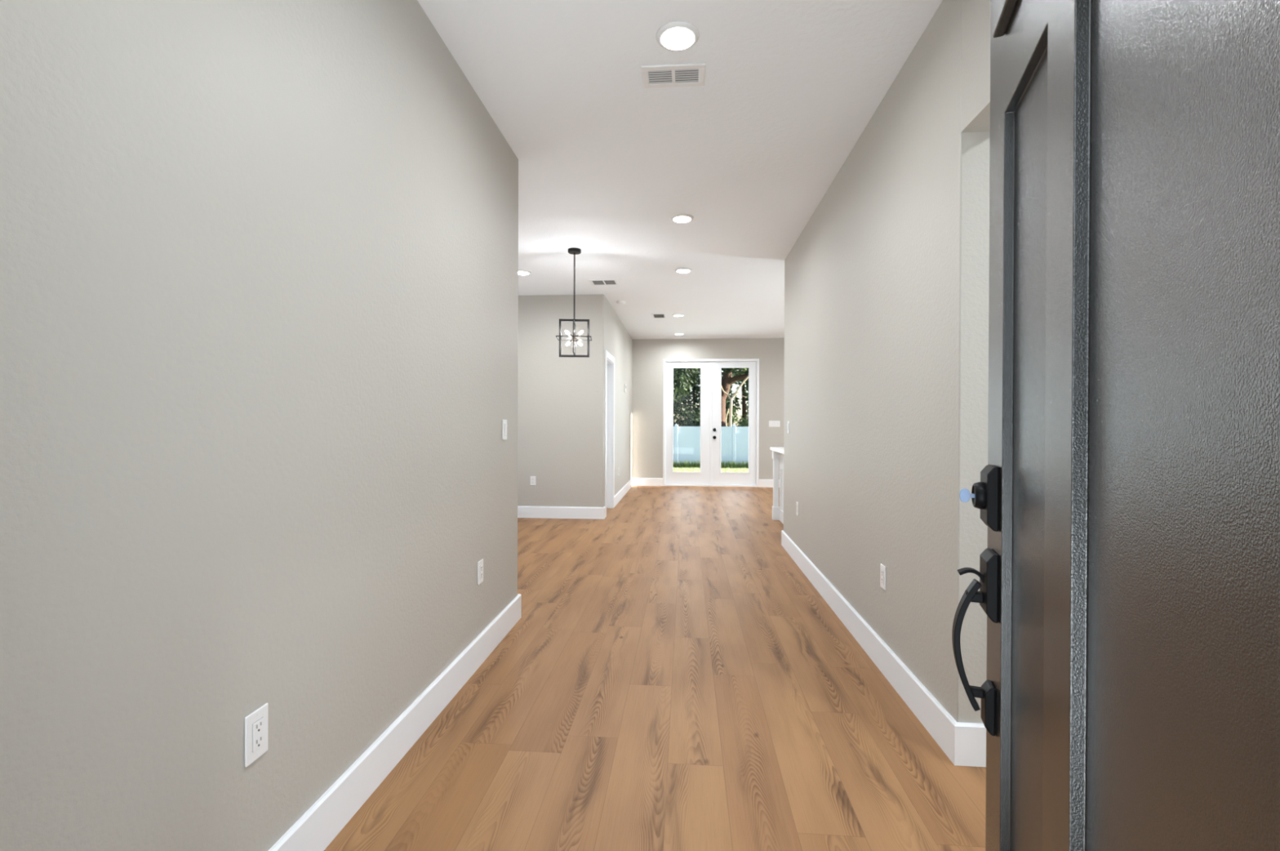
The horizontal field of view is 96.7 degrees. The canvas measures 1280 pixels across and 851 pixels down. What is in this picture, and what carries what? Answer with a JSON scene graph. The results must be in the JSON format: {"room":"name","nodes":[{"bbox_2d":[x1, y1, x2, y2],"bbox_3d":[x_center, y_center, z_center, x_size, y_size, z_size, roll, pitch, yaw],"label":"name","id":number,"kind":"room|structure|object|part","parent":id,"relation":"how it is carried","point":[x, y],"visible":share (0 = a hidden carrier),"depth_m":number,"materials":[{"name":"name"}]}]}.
{"room":"entrance hallway","nodes":[
{"label":"entrance hallway","id":0,"kind":"room"},
{"bbox_2d":[0,0,518,850],"bbox_3d":[-2.716,-0.224,2.093,3.650,2.880,3.300,0,0,5],"label":"wall","id":1,"kind":"structure","parent":0,"point":[259,259],"depth_m":1.32,"materials":[{"name":"beige paint"}]},
{"bbox_2d":[244,702,268,766],"bbox_3d":[-0.939,0.757,1.398,0.009,0.120,0.074,0,0,5],"label":"power outlet","id":2,"kind":"object","parent":1,"relation":"attached to","point":[256,723],"visible":1,"depth_m":1.39,"materials":[{"name":"white plastic"}]},
{"bbox_2d":[267,593,521,850],"bbox_3d":[-1.341,1.146,2.006,0.916,0.150,3.296,0,0,5],"label":"baseboard","id":3,"kind":"structure","parent":1,"relation":"attached to","point":[314,830],"depth_m":1.99,"materials":[{"name":"white paint"}]},
{"bbox_2d":[477,558,483,584],"bbox_3d":[-0.817,0.751,2.923,0.009,0.117,0.072,0,0,5],"label":"power outlet","id":4,"kind":"object","parent":1,"relation":"attached to","point":[480,564],"visible":1,"depth_m":2.91,"materials":[{"name":"white plastic"}]},
{"bbox_2d":[502,419,506,439],"bbox_3d":[-0.781,0.025,3.305,0.014,0.117,0.072,0,0,5],"label":"light switch","id":5,"kind":"object","parent":1,"relation":"attached to","point":[504,421],"visible":1,"depth_m":3.29,"materials":[{"name":"white plastic"}]},
{"bbox_2d":[517,293,632,506],"bbox_3d":[-2.129,-0.256,9.412,3.650,2.880,3.935,0,0,5],"label":"wall","id":6,"kind":"structure","parent":0,"point":[561,400],"depth_m":7.36,"materials":[{"name":"beige paint"}]},
{"bbox_2d":[530,475,535,484],"bbox_3d":[-1.386,0.716,7.377,0.072,0.117,0.009,0,0,5],"label":"power outlet","id":7,"kind":"object","parent":6,"relation":"attached to","point":[532,477],"visible":1,"depth_m":7.37,"materials":[{"name":"white plastic"}]},
{"bbox_2d":[517,506,605,519],"bbox_3d":[-2.271,1.118,7.490,3.646,0.150,0.100,0,0,5],"label":"baseboard","id":8,"kind":"structure","parent":6,"relation":"attached to","point":[545,512],"depth_m":7.34,"materials":[{"name":"white paint"}]},
{"bbox_2d":[604,349,614,516],"bbox_3d":[-0.480,0.104,7.864,0.144,2.185,0.910,0,0,5],"label":"door","id":9,"kind":"structure","parent":6,"relation":"in","point":[609,480],"depth_m":8.21,"materials":[{"name":"white paint"}]},
{"bbox_2d":[613,477,632,506],"bbox_3d":[-0.266,1.114,9.779,0.015,0.150,2.913,0,0,5],"label":"baseboard","id":10,"kind":"structure","parent":6,"relation":"attached to","point":[618,496],"depth_m":9.39,"materials":[{"name":"white paint"}]},
{"bbox_2d":[324,485,986,850],"bbox_3d":[0.343,1.270,5.591,9.500,0.120,11.230,0,0,5],"label":"floor","id":11,"kind":"structure","parent":0,"point":[668,677],"depth_m":2.36,"materials":[{"name":"brown wood"}]},
{"bbox_2d":[772,450,783,524],"bbox_3d":[2.057,0.769,6.527,0.837,0.885,1.559,0,0,5],"label":"base cabinet","id":12,"kind":"object","parent":11,"relation":"on","point":[777,512],"visible":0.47,"depth_m":7.25,"materials":[{"name":"white paint"}]},
{"bbox_3d":[1.740,0.764,7.293,0.084,0.885,0.084,0,0,5],"label":"corner post","id":13,"kind":"part","parent":12,"relation":"part of","materials":[{"name":"white paint"}]},
{"bbox_2d":[769,446,783,453],"bbox_3d":[2.074,0.305,6.591,0.875,0.038,1.692,0,0,5],"label":"countertop","id":14,"kind":"structure","parent":12,"relation":"on","point":[779,449],"depth_m":7.00,"materials":[{"name":"white stone"}]},
{"bbox_3d":[1.722,0.768,6.511,0.012,0.884,1.472,0,0,5],"label":"panel frame","id":15,"kind":"part","parent":12,"relation":"part of","materials":[{"name":"white paint"}]},
{"bbox_2d":[417,0,942,338],"bbox_3d":[0.358,-1.730,5.647,9.500,0.120,11.330,0,0,5],"label":"ceiling","id":16,"kind":"structure","parent":0,"point":[606,160],"depth_m":3.21,"materials":[{"name":"white paint"}]},
{"bbox_2d":[518,270,530,275],"bbox_3d":[-1.290,-1.672,6.241,0.184,0.013,0.184,0,0,5],"label":"recessed light","id":17,"kind":"object","parent":16,"relation":"in","point":[520,272],"visible":0.75,"depth_m":6.24,"materials":[{"name":"white plastic"}]},
{"bbox_2d":[555,247,591,357],"bbox_3d":[-0.625,-1.161,5.422,0.329,1.022,0.309,0,0,-3],"label":"pendant lamp","id":18,"kind":"object","parent":16,"relation":"hanging from","point":[574,251],"visible":1,"depth_m":5.41,"materials":[{"name":"black metal"}]},
{"bbox_3d":[-0.626,-0.830,5.424,0.329,0.009,0.249,0,0,-3],"label":"cage frame","id":19,"kind":"part","parent":18,"relation":"part of","materials":[{"name":"black metal"}]},
{"bbox_3d":[-0.626,-0.830,5.424,0.009,0.309,0.309,0,0,-3],"label":"cage frame","id":20,"kind":"part","parent":18,"relation":"part of","materials":[{"name":"black metal"}]},
{"bbox_3d":[-0.626,-0.830,5.424,0.288,0.360,0.060,0,0,5],"label":"cage frame","id":21,"kind":"part","parent":18,"relation":"part of","materials":[{"name":"black metal"}]},
{"bbox_3d":[-0.625,-1.246,5.422,0.013,0.792,0.013,0,0,5],"label":"rod","id":22,"kind":"part","parent":18,"relation":"part of","materials":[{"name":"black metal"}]},
{"bbox_2d":[588,279,618,285],"bbox_3d":[-0.419,-1.673,6.668,0.320,0.008,0.260,0,0,5],"label":"ceiling vent","id":23,"kind":"object","parent":16,"relation":"in","point":[593,282],"visible":1,"depth_m":6.66,"materials":[{"name":"white plastic"}]},
{"bbox_2d":[616,300,626,304],"bbox_3d":[-0.257,-1.663,7.738,0.128,0.038,0.128,0,0,5],"label":"smoke detector","id":24,"kind":"object","parent":16,"relation":"attached to","point":[619,302],"visible":1,"depth_m":7.69,"materials":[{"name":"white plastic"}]},
{"bbox_2d":[651,313,666,318],"bbox_3d":[0.291,-1.681,8.748,0.220,0.008,0.360,0,0,5],"label":"ceiling vent","id":25,"kind":"object","parent":16,"relation":"in","point":[654,315],"visible":1,"depth_m":8.73,"materials":[{"name":"white plastic"}]},
{"bbox_2d":[640,62,705,88],"bbox_3d":[0.159,-1.653,2.697,0.295,0.008,0.165,0,0,5],"label":"ceiling vent","id":26,"kind":"object","parent":16,"relation":"in","point":[686,74],"visible":1,"depth_m":2.69,"materials":[{"name":"white plastic"}]},
{"bbox_2d":[656,21,699,51],"bbox_3d":[0.160,-1.649,2.425,0.184,0.013,0.184,0,0,5],"label":"recessed light","id":27,"kind":"object","parent":16,"relation":"in","point":[675,36],"visible":1,"depth_m":2.42,"materials":[{"name":"white plastic"}]},
{"bbox_2d":[672,313,684,316],"bbox_3d":[0.586,-1.677,8.684,0.184,0.013,0.184,0,0,5],"label":"recessed light","id":28,"kind":"object","parent":16,"relation":"in","point":[676,314],"visible":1,"depth_m":8.67,"materials":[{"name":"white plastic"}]},
{"bbox_2d":[670,213,693,222],"bbox_3d":[0.337,-1.659,4.574,0.184,0.013,0.184,0,0,5],"label":"recessed light","id":29,"kind":"object","parent":16,"relation":"in","point":[679,218],"visible":1,"depth_m":4.57,"materials":[{"name":"white plastic"}]},
{"bbox_2d":[675,267,692,273],"bbox_3d":[0.467,-1.665,6.131,0.184,0.013,0.184,0,0,5],"label":"recessed light","id":30,"kind":"object","parent":16,"relation":"in","point":[682,270],"visible":1,"depth_m":6.12,"materials":[{"name":"white plastic"}]},
{"bbox_2d":[631,337,784,485],"bbox_3d":[2.629,-0.247,11.079,5.830,2.880,0.150,0,0,5],"label":"wall","id":31,"kind":"structure","parent":0,"point":[649,355],"depth_m":11.14,"materials":[{"name":"beige paint"}]},
{"bbox_2d":[632,477,662,485],"bbox_3d":[0.154,1.109,11.200,0.590,0.150,0.015,0,0,5],"label":"baseboard","id":32,"kind":"structure","parent":31,"relation":"attached to","point":[636,481],"depth_m":11.20,"materials":[{"name":"white paint"}]},
{"bbox_2d":[662,358,759,486],"bbox_3d":[1.383,-0.054,11.163,1.855,2.485,0.182,0,0,5],"label":"door","id":33,"kind":"structure","parent":31,"relation":"in","point":[710,474],"depth_m":11.13,"materials":[{"name":"white paint"}]},
{"bbox_2d":[758,479,779,487],"bbox_3d":[3.828,1.122,10.906,3.063,0.150,0.015,0,0,5],"label":"baseboard","id":34,"kind":"structure","parent":31,"relation":"attached to","point":[762,482],"depth_m":11.01,"materials":[{"name":"white paint"}]},
{"bbox_2d":[768,420,779,426],"bbox_3d":[2.592,-0.032,11.001,0.187,0.111,0.014,0,0,5],"label":"light switch","id":35,"kind":"object","parent":31,"relation":"attached to","point":[771,423],"visible":1,"depth_m":10.99,"materials":[{"name":"white plastic"}]},
{"bbox_2d":[783,0,991,723],"bbox_3d":[2.232,-0.211,2.875,2.010,2.880,5.650,0,0,5],"label":"wall","id":36,"kind":"structure","parent":0,"point":[886,398],"depth_m":2.56,"materials":[{"name":"beige paint"}]},
{"bbox_2d":[786,421,789,433],"bbox_3d":[1.425,0.017,5.479,0.014,0.117,0.072,0,0,5],"label":"light switch","id":37,"kind":"object","parent":36,"relation":"attached to","point":[788,424],"visible":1,"depth_m":5.46,"materials":[{"name":"white plastic"}]},
{"bbox_2d":[796,501,798,515],"bbox_3d":[1.388,0.734,5.028,0.009,0.117,0.072,0,0,5],"label":"power outlet","id":38,"kind":"object","parent":36,"relation":"attached to","point":[797,501],"visible":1,"depth_m":5.00,"materials":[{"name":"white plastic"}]},
{"bbox_2d":[880,563,886,590],"bbox_3d":[1.213,0.756,2.845,0.009,0.117,0.072,0,0,5],"label":"power outlet","id":39,"kind":"object","parent":36,"relation":"attached to","point":[882,568],"visible":1,"depth_m":2.83,"materials":[{"name":"white plastic"}]},
{"bbox_2d":[781,529,986,766],"bbox_3d":[2.288,1.150,3.847,2.006,0.150,3.746,0,0,5],"label":"baseboard","id":40,"kind":"structure","parent":36,"relation":"attached to","point":[964,744],"depth_m":2.52,"materials":[{"name":"white paint"}]},
{"bbox_3d":[-0.089,-0.206,0.127,9.500,2.880,0.200,0,0,5],"label":"wall","id":41,"kind":"structure","parent":0,"visible":0},
{"bbox_2d":[951,0,1279,850],"bbox_3d":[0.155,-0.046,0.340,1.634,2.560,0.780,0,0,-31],"label":"door","id":42,"kind":"structure","parent":41,"relation":"in","point":[1127,492],"depth_m":0.54,"materials":[{"name":"black wood"}]},
{"bbox_2d":[959,488,975,502],"bbox_3d":[0.586,0.125,1.019,0.025,0.025,0.002,0,0,21],"label":"key","id":43,"kind":"object","parent":42,"relation":"in","point":[964,495],"visible":1,"depth_m":1.02,"materials":[{"name":"metal"}]},
{"bbox_3d":[0.594,0.125,1.016,0.007,0.008,0.002,0,0,21],"label":"blade","id":44,"kind":"part","parent":43,"relation":"part of","materials":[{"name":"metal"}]},
{"bbox_3d":[0.597,0.305,1.018,0.028,0.018,0.018,0,0,21],"label":"handle post","id":45,"kind":"part","parent":42,"relation":"part of","materials":[{"name":"black metal"}]},
{"bbox_3d":[0.600,0.475,1.018,0.024,0.016,0.016,0,0,21],"label":"handle post","id":46,"kind":"part","parent":42,"relation":"part of","materials":[{"name":"black metal"}]},
{"bbox_3d":[0.619,0.500,1.012,0.016,0.084,0.040,0,0,21],"label":"handle foot plate","id":47,"kind":"part","parent":42,"relation":"part of","materials":[{"name":"black metal"}]},
{"bbox_3d":[0.617,0.280,1.007,0.018,0.117,0.063,0,0,21],"label":"handle plate","id":48,"kind":"part","parent":42,"relation":"part of","materials":[{"name":"black metal"}]},
{"bbox_3d":[0.617,0.126,1.006,0.018,0.111,0.063,0,0,21],"label":"deadbolt plate","id":49,"kind":"part","parent":42,"relation":"part of","materials":[{"name":"black metal"}]},
{"bbox_3d":[0.481,-0.661,0.636,0.018,0.020,0.693,0,0,21],"label":"shelf moulding","id":50,"kind":"part","parent":42,"relation":"part of","materials":[{"name":"grey wood"}]},
{"label":"outside","id":51,"kind":"structure","parent":0,"visible":0},
{"bbox_2d":[673,466,748,471],"bbox_3d":[1.799,1.507,22.525,48.000,0.500,22.500,0,0,5],"label":"ground","id":52,"kind":"structure","parent":51,"point":[673,468],"depth_m":22.49,"materials":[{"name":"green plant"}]},
{"bbox_2d":[673,368,700,426],"bbox_3d":[1.523,-1.069,28.276,3.523,5.800,3.130,0,0,5],"label":"evergreen tree","id":53,"kind":"object","parent":52,"relation":"on","point":[685,375],"visible":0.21,"depth_m":27.60,"materials":[{"name":"green plant"}]},
{"bbox_2d":[684,412,700,426],"bbox_3d":[2.820,0.634,25.436,1.723,2.432,1.216,0,0,41],"label":"shrub","id":54,"kind":"object","parent":52,"relation":"on","point":[694,420],"visible":0.22,"depth_m":25.39,"materials":[{"name":"green plant"}]},
{"bbox_2d":[673,423,748,466],"bbox_3d":[2.724,0.869,23.863,21.750,1.870,0.150,0,0,5],"label":"vinyl fence","id":55,"kind":"object","parent":52,"relation":"on","point":[686,439],"visible":0.11,"depth_m":23.80,"materials":[{"name":"white plastic"}]},
{"bbox_3d":[0.332,0.905,24.055,2.268,1.560,0.022,0,0,5],"label":"panel","id":56,"kind":"part","parent":55,"relation":"part of","materials":[{"name":"white plastic"}]},
{"bbox_3d":[1.528,0.899,23.959,0.128,1.800,0.128,0,0,5],"label":"post","id":57,"kind":"part","parent":55,"relation":"part of","materials":[{"name":"white plastic"}]},
{"bbox_3d":[2.727,0.099,23.859,2.268,0.110,0.050,0,0,5],"label":"rail","id":58,"kind":"part","parent":55,"relation":"part of","materials":[{"name":"white plastic"}]},
{"bbox_3d":[2.724,0.914,23.863,2.268,1.560,0.022,0,0,5],"label":"panel","id":59,"kind":"part","parent":55,"relation":"part of","materials":[{"name":"white plastic"}]},
{"bbox_3d":[3.920,0.908,23.767,0.128,1.800,0.128,0,0,5],"label":"post","id":60,"kind":"part","parent":55,"relation":"part of","materials":[{"name":"white plastic"}]},
{"bbox_3d":[5.119,0.107,23.668,2.268,0.110,0.050,0,0,5],"label":"rail","id":61,"kind":"part","parent":55,"relation":"part of","materials":[{"name":"white plastic"}]},
{"bbox_3d":[5.116,0.922,23.671,2.268,1.560,0.022,0,0,5],"label":"panel","id":62,"kind":"part","parent":55,"relation":"part of","materials":[{"name":"white plastic"}]},
{"bbox_2d":[673,459,748,468],"bbox_3d":[2.898,1.581,23.549,9.165,0.360,0.546,0,0,5],"label":"weeds","id":63,"kind":"object","parent":52,"relation":"on","point":[684,464],"visible":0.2,"depth_m":23.48,"materials":[{"name":"green plant"}]},
{"bbox_2d":[698,367,748,423],"bbox_3d":[4.506,-2.603,31.371,6.421,9.198,3.704,0,0,5],"label":"oak tree","id":64,"kind":"object","parent":52,"relation":"on","point":[728,379],"visible":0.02,"depth_m":30.95,"materials":[{"name":"brown plant"}]},
{"bbox_2d":[720,421,728,426],"bbox_3d":[3.716,0.802,27.233,1.189,2.085,1.000,0,0,5],"label":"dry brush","id":65,"kind":"object","parent":52,"relation":"on","point":[723,424],"visible":0.05,"depth_m":26.97,"materials":[{"name":"brown plant"}]},
{"bbox_2d":[721,367,748,426],"bbox_3d":[4.660,-0.922,25.522,2.287,5.552,1.055,0,0,5],"label":"forked tree","id":66,"kind":"object","parent":52,"relation":"on","point":[730,409],"visible":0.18,"depth_m":25.31,"materials":[{"name":"beige plant"}]},
{"bbox_2d":[739,416,748,426],"bbox_3d":[5.493,0.358,27.119,1.829,2.985,1.177,0,0,16],"label":"shrub","id":67,"kind":"object","parent":52,"relation":"on","point":[746,420],"visible":0.05,"depth_m":27.05,"materials":[{"name":"green plant"}]},
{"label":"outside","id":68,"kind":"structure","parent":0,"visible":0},
{"bbox_2d":[673,369,686,419],"bbox_3d":[0.854,-3.220,38.491,5.273,10.023,4.978,0,0,-4],"label":"tree","id":69,"kind":"object","parent":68,"point":[684,398],"visible":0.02,"depth_m":38.39,"materials":[{"name":"green plant"}]},
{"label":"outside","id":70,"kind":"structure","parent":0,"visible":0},
{"bbox_2d":[697,367,748,426],"bbox_3d":[6.588,-3.154,37.961,5.615,9.935,4.702,0,0,5],"label":"tree","id":71,"kind":"object","parent":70,"point":[735,407],"visible":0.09,"depth_m":37.37,"materials":[{"name":"green plant"}]},
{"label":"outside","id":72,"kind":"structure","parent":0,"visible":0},
{"bbox_2d":[674,369,700,417],"bbox_3d":[4.444,-3.080,45.203,5.029,9.948,4.669,0,0,-24],"label":"tree","id":73,"kind":"object","parent":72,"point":[695,388],"visible":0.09,"depth_m":44.72,"materials":[{"name":"green plant"}]},
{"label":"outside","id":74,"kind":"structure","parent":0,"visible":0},
{"bbox_2d":[740,390,748,411],"bbox_3d":[10.623,-3.095,44.854,5.724,10.009,4.451,0,0,5],"label":"tree","id":75,"kind":"object","parent":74,"point":[747,399],"visible":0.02,"depth_m":44.33,"materials":[{"name":"green plant"}]}
]}

